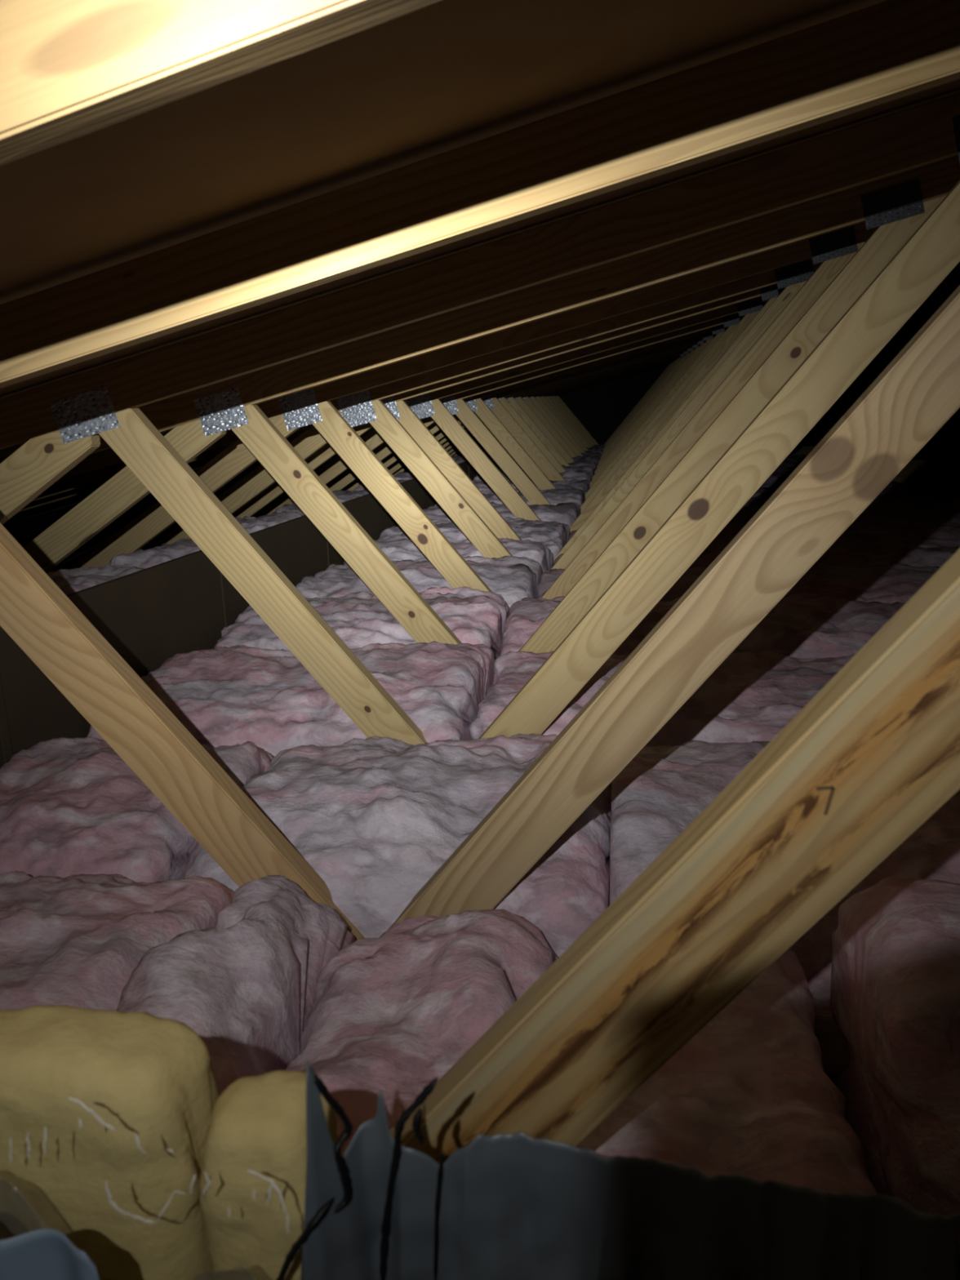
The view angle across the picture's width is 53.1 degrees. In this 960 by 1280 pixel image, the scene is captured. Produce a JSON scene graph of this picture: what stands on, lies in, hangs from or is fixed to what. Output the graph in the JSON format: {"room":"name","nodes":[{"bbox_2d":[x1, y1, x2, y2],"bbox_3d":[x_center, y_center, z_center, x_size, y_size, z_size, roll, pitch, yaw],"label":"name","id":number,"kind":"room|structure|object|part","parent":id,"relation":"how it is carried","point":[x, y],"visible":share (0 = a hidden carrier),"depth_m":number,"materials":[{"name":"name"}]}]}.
{"room":"attic","nodes":[
{"label":"attic","id":0,"kind":"room"},
{"bbox_2d":[15,491,286,573],"bbox_3d":[-1.351,-1.029,7.446,2.484,0.025,15.400,0,13,9],"label":"floor","id":1,"kind":"structure","parent":0,"point":[117,524],"depth_m":5.74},
{"bbox_2d":[46,564,144,595],"bbox_3d":[-1.008,-0.018,2.404,0.282,0.302,0.643,0,13,9],"label":"insulation batt","id":2,"kind":"object","parent":1,"relation":"on","point":[69,581],"visible":0.14,"depth_m":2.40,"materials":[{"name":"pink fabric"}]},
{"bbox_2d":[109,537,201,568],"bbox_3d":[-0.913,-0.167,3.030,0.282,0.296,0.653,0,13,9],"label":"insulation batt","id":3,"kind":"object","parent":1,"relation":"on","point":[140,558],"visible":0.16,"depth_m":2.81,"materials":[{"name":"pink fabric"}]},
{"bbox_2d":[234,510,305,533],"bbox_3d":[-0.814,-0.330,3.675,0.282,0.309,0.688,0,13,9],"label":"insulation batt","id":4,"kind":"object","parent":1,"relation":"on","point":[251,524],"visible":0.16,"depth_m":3.56,"materials":[{"name":"pink fabric"}]},
{"bbox_2d":[275,497,347,512],"bbox_3d":[-0.733,-0.456,4.209,0.282,0.302,0.418,0,13,9],"label":"insulation batt","id":5,"kind":"object","parent":1,"relation":"on","point":[294,507],"visible":0.05,"depth_m":4.11,"materials":[{"name":"pink fabric"}]},
{"bbox_2d":[331,488,371,500],"bbox_3d":[-0.641,-0.600,4.810,0.282,0.300,0.828,0,13,9],"label":"insulation batt","id":6,"kind":"object","parent":1,"relation":"on","point":[348,495],"visible":0.16,"depth_m":4.67,"materials":[{"name":"pink fabric"}]},
{"bbox_2d":[353,479,409,490],"bbox_3d":[-0.525,-0.788,5.574,0.282,0.305,0.758,0,13,9],"label":"insulation batt","id":7,"kind":"object","parent":1,"relation":"on","point":[362,486],"visible":0.06,"depth_m":5.32,"materials":[{"name":"pink fabric"}]},
{"bbox_2d":[393,471,416,479],"bbox_3d":[-0.415,-0.964,6.294,0.282,0.306,0.738,0,13,9],"label":"insulation batt","id":8,"kind":"object","parent":1,"relation":"on","point":[402,475],"visible":0.1,"depth_m":6.11,"materials":[{"name":"pink fabric"}]},
{"bbox_2d":[452,455,465,459],"bbox_3d":[-0.121,-1.426,8.218,0.282,0.298,0.598,0,13,9],"label":"insulation batt","id":9,"kind":"object","parent":1,"relation":"on","point":[455,457],"visible":0.02,"depth_m":8.20,"materials":[{"name":"pink fabric"}]},
{"bbox_2d":[454,457,467,463],"bbox_3d":[-0.204,-1.298,7.674,0.282,0.307,0.528,0,13,9],"label":"insulation batt","id":10,"kind":"object","parent":1,"relation":"on","point":[458,460],"visible":0.03,"depth_m":7.62,"materials":[{"name":"pink fabric"}]},
{"bbox_2d":[0,444,524,767],"bbox_3d":[-0.117,-1.070,7.248,0.016,0.535,15.400,0,13,9],"label":"wall","id":11,"kind":"structure","parent":0,"point":[151,615],"depth_m":2.50,"materials":[{"name":"brown wood"}]},
{"bbox_2d":[0,676,13,763],"bbox_3d":[-0.926,0.187,1.872,0.004,0.439,0.024,0,13,9],"label":"trim","id":12,"kind":"structure","parent":11,"relation":"attached to","point":[4,731],"depth_m":1.87,"materials":[{"name":"brown wood"}]},
{"bbox_2d":[219,570,229,626],"bbox_3d":[-0.768,-0.065,2.910,0.004,0.439,0.024,0,13,9],"label":"trim","id":13,"kind":"structure","parent":11,"relation":"attached to","point":[222,576],"depth_m":2.89,"materials":[{"name":"brown wood"}]},
{"bbox_2d":[326,539,330,566],"bbox_3d":[-0.614,-0.310,3.919,0.004,0.439,0.024,0,13,9],"label":"trim","id":14,"kind":"structure","parent":11,"relation":"attached to","point":[327,541],"depth_m":3.90,"materials":[{"name":"brown wood"}]},
{"bbox_2d":[0,0,959,399],"bbox_3d":[3.561,-1.986,6.439,12.500,1.727,15.450,0,13,9],"label":"ceiling","id":15,"kind":"structure","parent":0,"point":[442,76],"depth_m":0.98,"materials":[{"name":"brown wood"}]},
{"bbox_2d":[16,296,769,533],"bbox_3d":[0.609,-1.282,4.887,6.670,1.861,0.043,0,13,9],"label":"roof truss","id":16,"kind":"object","parent":15,"relation":"attached to","point":[427,405],"visible":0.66,"depth_m":5.01,"materials":[{"name":"brown wood"}]},
{"bbox_3d":[-0.314,-1.223,5.022,0.133,0.126,0.005,-13,11,12],"label":"gusset plate","id":17,"kind":"part","parent":16,"relation":"part of","materials":[{"name":"metal"}]},
{"bbox_3d":[1.320,-1.632,4.674,0.128,0.076,0.005,-13,11,12],"label":"gusset plate","id":18,"kind":"part","parent":16,"relation":"part of","materials":[{"name":"metal"}]},
{"bbox_2d":[17,284,785,560],"bbox_3d":[0.488,-1.076,4.092,6.670,1.861,0.043,0,13,9],"label":"roof truss","id":19,"kind":"object","parent":15,"relation":"attached to","point":[398,407],"visible":0.25,"depth_m":4.22,"materials":[{"name":"brown wood"}]},
{"bbox_3d":[-0.425,-1.020,4.225,0.122,0.126,0.005,-13,11,12],"label":"gusset plate","id":20,"kind":"part","parent":19,"relation":"part of","materials":[{"name":"metal"}]},
{"bbox_3d":[1.198,-1.427,3.879,0.128,0.076,0.005,-13,11,12],"label":"gusset plate","id":21,"kind":"part","parent":19,"relation":"part of","materials":[{"name":"metal"}]},
{"bbox_2d":[31,257,823,569],"bbox_3d":[0.426,-0.977,3.689,6.670,1.861,0.043,0,13,9],"label":"roof truss","id":22,"kind":"object","parent":15,"relation":"attached to","point":[364,406],"visible":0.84,"depth_m":3.79,"materials":[{"name":"brown wood"}]},
{"bbox_3d":[-0.491,-0.920,3.822,0.135,0.126,0.005,-13,11,12],"label":"gusset plate","id":23,"kind":"part","parent":22,"relation":"part of","materials":[{"name":"metal"}]},
{"bbox_3d":[1.137,-1.328,3.475,0.128,0.076,0.005,-13,11,12],"label":"gusset plate","id":24,"kind":"part","parent":22,"relation":"part of","materials":[{"name":"metal"}]},
{"bbox_2d":[56,222,878,599],"bbox_3d":[0.325,-0.809,3.027,6.670,1.861,0.043,0,13,9],"label":"roof truss","id":25,"kind":"object","parent":15,"relation":"attached to","point":[289,413],"visible":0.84,"depth_m":3.10,"materials":[{"name":"brown wood"}]},
{"bbox_3d":[-0.593,-0.759,3.159,0.125,0.110,0.005,-13,11,12],"label":"gusset plate","id":26,"kind":"part","parent":25,"relation":"part of","materials":[{"name":"metal"}]},
{"bbox_3d":[1.036,-1.159,2.814,0.128,0.076,0.005,-13,11,12],"label":"gusset plate","id":27,"kind":"part","parent":25,"relation":"part of","materials":[{"name":"metal"}]},
{"bbox_2d":[193,312,745,512],"bbox_3d":[0.720,-1.464,5.617,6.670,1.861,0.043,0,13,9],"label":"roof truss","id":28,"kind":"object","parent":15,"relation":"attached to","point":[455,404],"visible":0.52,"depth_m":5.73,"materials":[{"name":"brown wood"}]},
{"bbox_3d":[-0.200,-1.406,5.751,0.122,0.126,0.005,-13,11,12],"label":"gusset plate","id":29,"kind":"part","parent":28,"relation":"part of","materials":[{"name":"metal"}]},
{"bbox_3d":[1.431,-1.815,5.403,0.128,0.076,0.005,-13,11,12],"label":"gusset plate","id":30,"kind":"part","parent":28,"relation":"part of","materials":[{"name":"metal"}]},
{"bbox_2d":[0,155,959,653],"bbox_3d":[0.230,-0.643,2.401,6.670,1.861,0.043,0,13,9],"label":"roof truss","id":31,"kind":"object","parent":15,"relation":"attached to","point":[898,204],"visible":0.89,"depth_m":2.42,"materials":[{"name":"brown wood"}]},
{"bbox_3d":[-0.683,-0.601,2.530,0.128,0.097,0.005,-13,11,12],"label":"gusset plate","id":32,"kind":"part","parent":31,"relation":"part of","materials":[{"name":"metal"}]},
{"bbox_3d":[0.941,-0.993,2.188,0.128,0.076,0.005,-13,11,12],"label":"gusset plate","id":33,"kind":"part","parent":31,"relation":"part of","materials":[{"name":"metal"}]},
{"bbox_2d":[253,324,728,500],"bbox_3d":[0.828,-1.650,6.325,6.670,1.861,0.043,0,13,9],"label":"roof truss","id":34,"kind":"object","parent":15,"relation":"attached to","point":[477,405],"visible":0.3,"depth_m":6.45,"materials":[{"name":"brown wood"}]},
{"bbox_3d":[-0.094,-1.591,6.460,0.131,0.126,0.005,-13,11,12],"label":"gusset plate","id":35,"kind":"part","parent":34,"relation":"part of","materials":[{"name":"metal"}]},
{"bbox_3d":[1.539,-2.000,6.112,0.128,0.076,0.005,-13,11,12],"label":"gusset plate","id":36,"kind":"part","parent":34,"relation":"part of","materials":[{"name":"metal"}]},
{"bbox_2d":[459,356,680,455],"bbox_3d":[1.582,-2.917,11.268,6.670,1.861,0.038,0,13,9],"label":"roof truss","id":37,"kind":"object","parent":15,"relation":"attached to","point":[544,399],"visible":0.09,"depth_m":11.38,"materials":[{"name":"brown wood"}]},
{"bbox_2d":[242,264,959,497],"bbox_3d":[1.022,-1.977,7.599,6.670,1.861,0.043,0,13,9],"label":"roof truss","id":38,"kind":"object","parent":15,"relation":"attached to","point":[954,492],"visible":0.16,"depth_m":7.67,"materials":[{"name":"brown wood"}]},
{"bbox_3d":[1.733,-2.328,7.386,0.128,0.076,0.005,-13,11,12],"label":"gusset plate","id":39,"kind":"part","parent":38,"relation":"part of","materials":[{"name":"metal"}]},
{"bbox_2d":[244,266,959,490],"bbox_3d":[1.110,-2.124,8.175,6.670,1.861,0.043,0,13,9],"label":"roof truss","id":40,"kind":"object","parent":15,"relation":"attached to","point":[953,485],"visible":0.12,"depth_m":8.20,"materials":[{"name":"brown wood"}]},
{"bbox_3d":[0.196,-2.068,8.308,0.124,0.126,0.005,-13,11,12],"label":"gusset plate","id":41,"kind":"part","parent":40,"relation":"part of","materials":[{"name":"metal"}]},
{"bbox_3d":[1.821,-2.475,7.961,0.128,0.076,0.005,-13,11,12],"label":"gusset plate","id":42,"kind":"part","parent":40,"relation":"part of","materials":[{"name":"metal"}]},
{"bbox_2d":[246,261,959,502],"bbox_3d":[0.945,-1.848,7.091,6.670,1.861,0.043,0,13,9],"label":"roof truss","id":43,"kind":"object","parent":15,"relation":"attached to","point":[491,402],"visible":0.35,"depth_m":7.22,"materials":[{"name":"brown wood"}]},
{"bbox_3d":[0.031,-1.791,7.224,0.128,0.126,0.005,-13,11,12],"label":"gusset plate","id":44,"kind":"part","parent":43,"relation":"part of","materials":[{"name":"metal"}]},
{"bbox_3d":[1.656,-2.198,6.878,0.128,0.076,0.005,-13,11,12],"label":"gusset plate","id":45,"kind":"part","parent":43,"relation":"part of","materials":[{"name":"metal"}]},
{"bbox_2d":[477,357,807,456],"bbox_3d":[1.676,-3.076,11.886,6.670,1.861,0.038,0,13,9],"label":"roof truss","id":46,"kind":"object","parent":15,"relation":"attached to","point":[546,397],"visible":0.09,"depth_m":12.00,"materials":[{"name":"brown wood"}]},
{"bbox_2d":[479,360,810,455],"bbox_3d":[1.770,-3.235,12.504,6.670,1.861,0.038,0,13,9],"label":"roof truss","id":47,"kind":"object","parent":15,"relation":"attached to","point":[550,397],"visible":0.09,"depth_m":12.60,"materials":[{"name":"brown wood"}]},
{"bbox_2d":[482,361,813,452],"bbox_3d":[1.865,-3.393,13.122,6.670,1.861,0.038,0,13,9],"label":"roof truss","id":48,"kind":"object","parent":15,"relation":"attached to","point":[554,397],"visible":0.08,"depth_m":13.19,"materials":[{"name":"brown wood"}]},
{"bbox_2d":[496,363,816,448],"bbox_3d":[1.959,-3.551,13.740,6.670,1.861,0.038,0,13,9],"label":"roof truss","id":49,"kind":"object","parent":15,"relation":"attached to","point":[557,396],"visible":0.1,"depth_m":13.82,"materials":[{"name":"brown wood"}]},
{"bbox_2d":[451,355,927,465],"bbox_3d":[1.488,-2.759,10.649,6.670,1.861,0.038,0,13,9],"label":"roof truss","id":50,"kind":"object","parent":15,"relation":"attached to","point":[537,397],"visible":0.06,"depth_m":10.74,"materials":[{"name":"brown wood"}]},
{"bbox_2d":[449,352,946,470],"bbox_3d":[1.393,-2.600,10.029,6.670,1.861,0.043,0,13,9],"label":"roof truss","id":51,"kind":"object","parent":15,"relation":"attached to","point":[941,466],"visible":0.11,"depth_m":10.06,"materials":[{"name":"brown wood"}]},
{"bbox_2d":[444,346,959,483],"bbox_3d":[1.204,-2.283,8.793,6.670,1.861,0.043,0,13,9],"label":"roof truss","id":52,"kind":"object","parent":15,"relation":"attached to","point":[937,478],"visible":0.16,"depth_m":8.79,"materials":[{"name":"brown wood"}]},
{"bbox_3d":[1.915,-2.633,8.579,0.128,0.076,0.005,-13,11,12],"label":"gusset plate","id":53,"kind":"part","parent":52,"relation":"part of","materials":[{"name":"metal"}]},
{"bbox_2d":[447,349,959,476],"bbox_3d":[1.299,-2.441,9.411,6.670,1.861,0.043,0,13,9],"label":"roof truss","id":54,"kind":"object","parent":15,"relation":"attached to","point":[925,472],"visible":0.09,"depth_m":9.40,"materials":[{"name":"brown wood"}]},
{"bbox_3d":[2.010,-2.792,9.197,0.128,0.076,0.005,-13,11,12],"label":"gusset plate","id":55,"kind":"part","parent":54,"relation":"part of","materials":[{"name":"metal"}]},
{"bbox_2d":[457,330,959,460],"bbox_3d":[3.323,-3.531,14.162,9.700,1.893,0.050,0,13,9],"label":"wall","id":56,"kind":"structure","parent":0,"point":[601,409],"depth_m":14.10,"materials":[{"name":"black"}]},
{"bbox_2d":[826,458,959,1279],"bbox_3d":[2.221,-0.791,6.933,9.700,0.027,15.450,0,13,9],"label":"floor","id":57,"kind":"structure","parent":0,"point":[953,464],"depth_m":12.41,"materials":[{"name":"brown wood"}]},
{"bbox_2d":[0,1004,219,1279],"bbox_3d":[-0.343,0.397,0.624,0.374,0.345,0.085,0,13,9],"label":"insulation batt","id":58,"kind":"object","parent":57,"relation":"on","point":[147,1074],"visible":0.95,"depth_m":0.55,"materials":[{"name":"yellow fabric"}]},
{"bbox_2d":[8,1097,288,1235],"bbox_3d":[-0.231,0.390,0.526,0.285,0.335,0.024,0,13,9],"label":"plastic wrap","id":59,"kind":"object","parent":58,"relation":"attached to","point":[76,1100],"visible":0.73,"depth_m":0.48,"materials":[{"name":"white"}]},
{"bbox_2d":[0,1228,99,1279],"bbox_3d":[-0.250,0.404,0.499,0.155,0.242,0.021,0,13,9],"label":"plastic sheet","id":60,"kind":"object","parent":59,"relation":"attached to","point":[43,1254],"visible":1,"depth_m":0.47,"materials":[{"name":"plastic"}]},
{"bbox_2d":[200,1070,337,1279],"bbox_3d":[-0.115,0.410,0.575,0.068,0.326,0.070,0,13,9],"label":"insulation batt","id":61,"kind":"object","parent":58,"relation":"attached to","point":[258,1124],"visible":0.79,"depth_m":0.52,"materials":[{"name":"yellow fabric"}]},
{"bbox_2d":[275,1059,959,1279],"bbox_3d":[0.061,0.373,0.512,0.353,0.354,0.040,-1,13,4],"label":"plastic sheet","id":62,"kind":"object","parent":61,"relation":"hanging from","point":[517,1206],"visible":1,"depth_m":0.49,"materials":[{"name":"grey plastic"}]},
{"bbox_2d":[0,870,234,1010],"bbox_3d":[-0.699,0.504,1.120,0.660,0.322,0.674,0,13,9],"label":"insulation batt","id":63,"kind":"object","parent":57,"relation":"on","point":[77,940],"visible":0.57,"depth_m":1.17,"materials":[{"name":"pink fabric"}]},
{"bbox_2d":[0,737,273,882],"bbox_3d":[-0.682,0.357,1.772,0.498,0.308,0.648,0,13,9],"label":"insulation batt","id":64,"kind":"object","parent":57,"relation":"on","point":[69,806],"visible":0.47,"depth_m":1.56,"materials":[{"name":"pink fabric"}]},
{"bbox_2d":[116,875,355,1095],"bbox_3d":[-0.284,0.486,1.094,0.164,0.341,0.594,0,13,9],"label":"insulation batt","id":65,"kind":"object","parent":57,"relation":"on","point":[246,984],"visible":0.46,"depth_m":1.04,"materials":[{"name":"pink fabric"}]},
{"bbox_2d":[87,640,495,757],"bbox_3d":[-0.416,0.195,2.365,0.845,0.330,0.643,0,13,9],"label":"insulation batt","id":66,"kind":"object","parent":57,"relation":"on","point":[238,694],"visible":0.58,"depth_m":2.17,"materials":[{"name":"pink fabric"}]},
{"bbox_2d":[214,586,509,658],"bbox_3d":[-0.331,0.033,2.989,0.825,0.351,0.653,0,13,9],"label":"insulation batt","id":67,"kind":"object","parent":57,"relation":"on","point":[475,616],"visible":0.32,"depth_m":2.78,"materials":[{"name":"pink fabric"}]},
{"bbox_2d":[180,733,612,957],"bbox_3d":[-0.105,0.353,1.683,0.664,0.315,0.648,0,13,9],"label":"insulation batt","id":68,"kind":"object","parent":57,"relation":"on","point":[375,818],"visible":0.48,"depth_m":1.48,"materials":[{"name":"pink fabric"}]},
{"bbox_2d":[295,555,542,608],"bbox_3d":[-0.215,-0.124,3.633,0.860,0.352,0.688,0,13,9],"label":"insulation batt","id":69,"kind":"object","parent":57,"relation":"on","point":[515,579],"visible":0.23,"depth_m":3.43,"materials":[{"name":"pink fabric"}]},
{"bbox_2d":[284,909,558,1156],"bbox_3d":[-0.065,0.502,1.054,0.278,0.312,0.574,0,13,9],"label":"insulation batt","id":70,"kind":"object","parent":57,"relation":"on","point":[391,1013],"visible":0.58,"depth_m":1.02,"materials":[{"name":"pink fabric"}]},
{"bbox_2d":[343,537,553,573],"bbox_3d":[-0.129,-0.259,4.165,0.870,0.363,0.418,0,13,9],"label":"insulation batt","id":71,"kind":"object","parent":57,"relation":"on","point":[405,548],"visible":0.21,"depth_m":4.04,"materials":[{"name":"pink fabric"}]},
{"bbox_2d":[377,516,569,558],"bbox_3d":[-0.022,-0.405,4.763,0.900,0.364,0.828,0,13,9],"label":"insulation batt","id":72,"kind":"object","parent":57,"relation":"on","point":[555,535],"visible":0.21,"depth_m":4.56,"materials":[{"name":"pink fabric"}]},
{"bbox_2d":[0,0,959,1075],"bbox_3d":[0.041,-0.319,1.161,6.670,1.861,0.043,0,13,9],"label":"roof truss","id":73,"kind":"object","parent":57,"relation":"on","point":[887,51],"visible":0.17,"depth_m":1.16,"materials":[{"name":"brown wood"}]},
{"bbox_2d":[0,0,959,1164],"bbox_3d":[-0.050,-0.175,0.565,6.670,1.861,0.043,0,13,9],"label":"roof truss","id":74,"kind":"object","parent":57,"relation":"on","point":[875,753],"visible":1,"depth_m":0.58,"materials":[{"name":"brown wood"}]},
{"bbox_2d":[0,92,959,745],"bbox_3d":[0.135,-0.485,1.782,6.670,1.861,0.043,0,13,9],"label":"roof truss","id":75,"kind":"object","parent":57,"relation":"on","point":[61,422],"visible":0.84,"depth_m":1.79,"materials":[{"name":"brown wood"}]},
{"bbox_3d":[-0.788,-0.448,1.912,0.128,0.082,0.005,-13,11,12],"label":"gusset plate","id":76,"kind":"part","parent":75,"relation":"part of","materials":[{"name":"metal"}]},
{"bbox_3d":[0.846,-0.836,1.569,0.128,0.076,0.005,-13,11,12],"label":"gusset plate","id":77,"kind":"part","parent":75,"relation":"part of","materials":[{"name":"metal"}]},
{"bbox_2d":[422,502,581,527],"bbox_3d":[0.104,-0.597,5.524,0.920,0.377,0.758,0,13,9],"label":"insulation batt","id":78,"kind":"object","parent":57,"relation":"on","point":[567,513],"visible":0.19,"depth_m":5.29,"materials":[{"name":"pink fabric"}]},
{"bbox_2d":[434,488,585,506],"bbox_3d":[0.214,-0.781,6.243,0.920,0.398,0.738,0,13,9],"label":"insulation batt","id":79,"kind":"object","parent":57,"relation":"on","point":[554,496],"visible":0.14,"depth_m":5.98,"materials":[{"name":"pink fabric"}]},
{"bbox_2d":[471,479,589,493],"bbox_3d":[0.326,-0.963,6.983,0.920,0.402,0.798,0,13,9],"label":"insulation batt","id":80,"kind":"object","parent":57,"relation":"on","point":[584,485],"visible":0.09,"depth_m":6.74,"materials":[{"name":"pink fabric"}]},
{"bbox_2d":[473,470,591,483],"bbox_3d":[0.423,-1.130,7.619,0.920,0.427,0.528,0,13,9],"label":"insulation batt","id":81,"kind":"object","parent":57,"relation":"on","point":[569,475],"visible":0.12,"depth_m":7.40,"materials":[{"name":"pink fabric"}]},
{"bbox_2d":[495,460,596,471],"bbox_3d":[0.597,-1.410,8.760,0.920,0.433,0.643,0,13,9],"label":"insulation batt","id":82,"kind":"object","parent":57,"relation":"on","point":[591,463],"visible":0.09,"depth_m":8.58,"materials":[{"name":"pink fabric"}]},
{"bbox_2d":[497,465,595,477],"bbox_3d":[0.506,-1.268,8.161,0.920,0.438,0.598,0,13,9],"label":"insulation batt","id":83,"kind":"object","parent":57,"relation":"on","point":[587,468],"visible":0.06,"depth_m":7.98,"materials":[{"name":"pink fabric"}]},
{"bbox_2d":[514,456,598,466],"bbox_3d":[0.692,-1.560,9.380,0.920,0.432,0.643,0,13,9],"label":"insulation batt","id":84,"kind":"object","parent":57,"relation":"on","point":[575,459],"visible":0.08,"depth_m":9.18,"materials":[{"name":"pink fabric"}]},
{"bbox_2d":[513,453,599,461],"bbox_3d":[0.787,-1.708,10.001,0.920,0.427,0.643,0,13,9],"label":"insulation batt","id":85,"kind":"object","parent":57,"relation":"on","point":[596,456],"visible":0.03,"depth_m":9.87,"materials":[{"name":"pink fabric"}]},
{"bbox_2d":[527,452,601,457],"bbox_3d":[0.881,-1.858,10.621,0.920,0.427,0.643,0,13,9],"label":"insulation batt","id":86,"kind":"object","parent":57,"relation":"on","point":[582,453],"visible":0.02,"depth_m":10.47,"materials":[{"name":"pink fabric"}]},
{"bbox_2d":[584,449,602,454],"bbox_3d":[0.976,-2.010,11.241,0.920,0.429,0.643,0,13,9],"label":"insulation batt","id":87,"kind":"object","parent":57,"relation":"on","point":[600,451],"visible":0.04,"depth_m":11.01,"materials":[{"name":"fabric"}]},
{"bbox_2d":[586,447,603,451],"bbox_3d":[1.070,-2.161,11.860,0.920,0.431,0.643,0,13,9],"label":"insulation batt","id":88,"kind":"object","parent":57,"relation":"on","point":[588,448],"visible":0.02,"depth_m":11.70,"materials":[{"name":"pink fabric"}]},
{"bbox_2d":[590,445,604,448],"bbox_3d":[1.165,-2.311,12.481,0.920,0.430,0.643,0,13,9],"label":"insulation batt","id":89,"kind":"object","parent":57,"relation":"on","point":[598,446],"visible":0.02,"depth_m":12.28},
{"bbox_2d":[469,650,856,746],"bbox_3d":[1.117,0.202,2.133,2.235,0.316,0.643,0,13,9],"label":"insulation batt","id":90,"kind":"object","parent":57,"relation":"on","point":[749,696],"visible":0.16,"depth_m":2.07,"materials":[{"name":"pink fabric"}]},
{"bbox_2d":[499,592,915,658],"bbox_3d":[1.202,0.041,2.757,2.255,0.335,0.653,0,13,9],"label":"insulation batt","id":91,"kind":"object","parent":57,"relation":"on","point":[800,626],"visible":0.16,"depth_m":2.65,"materials":[{"name":"pink fabric"}]},
{"bbox_2d":[574,947,876,1195],"bbox_3d":[0.225,0.522,1.036,0.297,0.262,0.574,0,13,9],"label":"insulation batt","id":92,"kind":"object","parent":57,"relation":"on","point":[750,1094],"visible":0.3,"depth_m":0.91,"materials":[{"name":"pink fabric"}]},
{"bbox_2d":[537,561,940,601],"bbox_3d":[1.318,-0.102,3.405,2.220,0.306,0.688,0,13,9],"label":"insulation batt","id":93,"kind":"object","parent":57,"relation":"on","point":[852,582],"visible":0.16,"depth_m":3.31,"materials":[{"name":"pink fabric"}]},
{"bbox_2d":[553,546,959,568],"bbox_3d":[1.405,-0.233,3.937,2.210,0.310,0.418,0,13,9],"label":"insulation batt","id":94,"kind":"object","parent":57,"relation":"on","point":[920,557],"visible":0.16,"depth_m":3.77,"materials":[{"name":"pink fabric"}]},
{"bbox_2d":[568,520,959,552],"bbox_3d":[1.511,-0.382,4.535,2.180,0.316,0.828,0,13,9],"label":"insulation batt","id":95,"kind":"object","parent":57,"relation":"on","point":[935,534],"visible":0.17,"depth_m":4.27,"materials":[{"name":"pink fabric"}]},
{"bbox_2d":[760,475,786,487],"bbox_3d":[1.957,-1.090,7.395,2.160,0.345,0.528,0,13,9],"label":"insulation batt","id":96,"kind":"object","parent":57,"relation":"on","point":[775,481],"visible":0.02,"depth_m":7.16,"materials":[{"name":"pink fabric"}]},
{"bbox_2d":[768,471,792,478],"bbox_3d":[2.040,-1.226,7.937,2.160,0.353,0.598,0,13,9],"label":"insulation batt","id":97,"kind":"object","parent":57,"relation":"on","point":[786,474],"visible":0.02,"depth_m":7.75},
{"bbox_2d":[609,740,959,1010],"bbox_3d":[1.176,0.355,1.488,1.924,0.311,0.648,0,13,9],"label":"insulation batt","id":98,"kind":"object","parent":57,"relation":"on","point":[662,789],"visible":0.27,"depth_m":1.42,"materials":[{"name":"pink fabric"}]},
{"bbox_2d":[773,466,795,471],"bbox_3d":[2.131,-1.367,8.537,2.160,0.344,0.643,0,13,9],"label":"insulation batt","id":99,"kind":"object","parent":57,"relation":"on","point":[782,468],"visible":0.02,"depth_m":8.32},
{"bbox_2d":[777,459,801,467],"bbox_3d":[2.226,-1.520,9.156,2.160,0.350,0.643,0,13,9],"label":"insulation batt","id":100,"kind":"object","parent":57,"relation":"on","point":[785,463],"visible":0.04,"depth_m":8.93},
{"bbox_2d":[789,452,798,455],"bbox_3d":[2.509,-1.972,11.016,2.160,0.351,0.643,0,13,9],"label":"insulation batt","id":101,"kind":"object","parent":57,"relation":"on","point":[790,453],"visible":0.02,"depth_m":10.64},
{"bbox_2d":[786,453,806,457],"bbox_3d":[2.415,-1.818,10.397,2.160,0.343,0.643,0,13,9],"label":"insulation batt","id":102,"kind":"object","parent":57,"relation":"on","point":[801,455],"visible":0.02,"depth_m":10.27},
{"bbox_2d":[751,481,918,497],"bbox_3d":[1.860,-0.926,6.758,2.160,0.325,0.798,0,13,9],"label":"insulation batt","id":103,"kind":"object","parent":57,"relation":"on","point":[893,487],"visible":0.04,"depth_m":6.43,"materials":[{"name":"pink fabric"}]},
{"bbox_2d":[726,502,959,528],"bbox_3d":[1.637,-0.572,5.296,2.160,0.326,0.758,0,13,9],"label":"insulation batt","id":104,"kind":"object","parent":57,"relation":"on","point":[913,513],"visible":0.09,"depth_m":5.01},
{"bbox_2d":[830,875,959,1257],"bbox_3d":[1.229,0.448,0.927,1.650,0.386,0.334,0,13,9],"label":"insulation batt","id":105,"kind":"object","parent":57,"relation":"on","point":[895,990],"visible":0.84,"depth_m":0.96,"materials":[{"name":"pink fabric"}]}
]}

